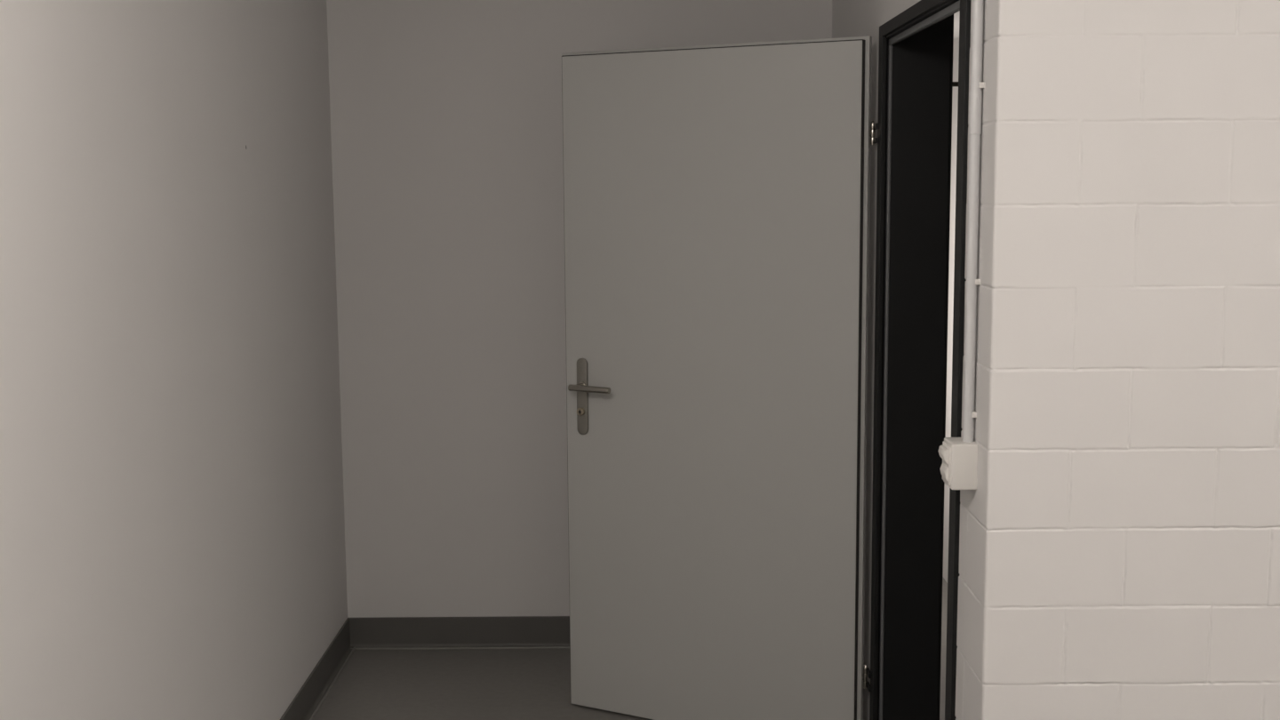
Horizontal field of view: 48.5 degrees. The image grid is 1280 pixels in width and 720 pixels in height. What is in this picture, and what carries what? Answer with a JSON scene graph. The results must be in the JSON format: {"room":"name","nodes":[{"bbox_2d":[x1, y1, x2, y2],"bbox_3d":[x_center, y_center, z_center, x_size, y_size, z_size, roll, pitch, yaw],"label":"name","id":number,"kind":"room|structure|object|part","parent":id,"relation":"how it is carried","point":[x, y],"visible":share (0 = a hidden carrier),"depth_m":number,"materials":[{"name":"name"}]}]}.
{"room":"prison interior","nodes":[
{"label":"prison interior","id":0,"kind":"room"},
{"bbox_2d":[0,0,347,719],"bbox_3d":[-1.149,0.253,1.367,0.151,2.550,7.642,0,7,0],"label":"wall","id":1,"kind":"structure","parent":0,"point":[172,545],"depth_m":3.22,"materials":[{"name":"paint"}]},
{"bbox_2d":[280,617,355,719],"bbox_3d":[-1.052,1.470,1.448,0.027,0.113,7.492,0,7,0],"label":"baseboard","id":2,"kind":"structure","parent":1,"relation":"attached to","point":[305,705],"depth_m":4.70,"materials":[{"name":"plastic"}]},
{"bbox_2d":[326,0,831,617],"bbox_3d":[-0.114,-0.234,5.079,1.909,2.550,0.150,0,7,0],"label":"wall","id":3,"kind":"structure","parent":0,"point":[446,116],"depth_m":5.00,"materials":[{"name":"paint"}]},
{"bbox_2d":[349,616,569,649],"bbox_3d":[-0.189,0.986,5.148,1.729,0.113,0.027,0,7,0],"label":"baseboard","id":4,"kind":"structure","parent":3,"relation":"attached to","point":[511,632],"depth_m":5.16,"materials":[{"name":"plastic"}]},
{"bbox_2d":[312,576,947,719],"bbox_3d":[1.076,1.464,2.204,4.580,0.100,9.300,0,7,0],"label":"floor","id":5,"kind":"structure","parent":0,"point":[431,684],"depth_m":4.76,"materials":[{"name":"grey plastic"}]},
{"bbox_2d":[832,0,920,719],"bbox_3d":[0.752,-0.097,3.968,0.174,2.550,2.087,0,7,0],"label":"wall","id":6,"kind":"structure","parent":0,"point":[850,18],"depth_m":4.11,"materials":[{"name":"paint"}]},
{"bbox_2d":[561,35,878,719],"bbox_3d":[0.202,0.115,4.207,1.020,2.060,0.110,4,8,28],"label":"door","id":7,"kind":"structure","parent":6,"relation":"in","point":[716,196],"depth_m":4.20,"materials":[{"name":"grey laminate"}]},
{"bbox_3d":[-0.179,0.114,4.423,0.037,0.241,0.008,4,8,28],"label":"handle plate","id":8,"kind":"part","parent":7,"relation":"part of","materials":[{"name":"metal"}]},
{"bbox_3d":[-0.146,0.086,4.365,0.143,0.027,0.059,4,8,28],"label":"lever","id":9,"kind":"part","parent":7,"relation":"part of","materials":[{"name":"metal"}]},
{"bbox_3d":[0.660,0.922,4.102,0.006,0.057,0.047,0,7,0],"label":"hinge arm","id":10,"kind":"part","parent":7,"relation":"part of","materials":[{"name":"black paint"}]},
{"bbox_3d":[0.648,-0.623,3.903,0.006,0.053,0.047,0,7,0],"label":"hinge arm","id":11,"kind":"part","parent":7,"relation":"part of","materials":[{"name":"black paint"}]},
{"bbox_2d":[869,0,971,719],"bbox_3d":[0.752,0.129,3.461,0.193,2.230,1.055,0,7,0],"label":"door frame","id":12,"kind":"structure","parent":6,"relation":"attached to","point":[916,44],"depth_m":3.90,"materials":[{"name":"black paint"}]},
{"bbox_2d":[942,37,959,583],"bbox_3d":[1.346,-0.192,4.668,0.150,2.550,3.687,0,7,0],"label":"wall","id":13,"kind":"structure","parent":0,"point":[956,52],"depth_m":5.82,"materials":[{"name":"paint"}]},
{"bbox_2d":[952,81,958,86],"bbox_3d":[1.050,-0.783,4.031,0.431,0.036,0.036,0,7,0],"label":"rail","id":14,"kind":"object","parent":13,"relation":"attached to","point":[955,84],"visible":0.02,"depth_m":4.03,"materials":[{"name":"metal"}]},
{"bbox_2d":[953,10,959,39],"bbox_3d":[1.048,-1.158,4.544,0.431,0.038,3.687,0,7,0],"label":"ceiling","id":15,"kind":"structure","parent":0,"point":[956,14],"depth_m":5.20,"materials":[{"name":"white paint"}]},
{"bbox_2d":[954,0,1279,719],"bbox_3d":[1.935,0.043,2.809,2.546,2.550,0.243,0,7,0],"label":"wall","id":16,"kind":"structure","parent":0,"point":[1119,531],"depth_m":2.69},
{"bbox_2d":[938,437,977,489],"bbox_3d":[0.631,0.206,2.829,0.065,0.092,0.080,0,7,0],"label":"light switch","id":17,"kind":"object","parent":16,"relation":"attached to","point":[958,468],"visible":0.98,"depth_m":2.79,"materials":[{"name":"white plastic"}]},
{"bbox_3d":[0.611,0.206,2.830,0.005,0.078,0.066,0,7,0],"label":"frame","id":18,"kind":"part","parent":17,"relation":"part of","materials":[{"name":"white plastic"}]},
{"bbox_2d":[962,0,984,442],"bbox_3d":[0.645,-0.524,2.724,0.026,1.384,0.024,0,7,0],"label":"conduit","id":19,"kind":"object","parent":16,"relation":"attached to","point":[969,414],"visible":1,"depth_m":2.75,"materials":[{"name":"grey plastic"}]}
]}

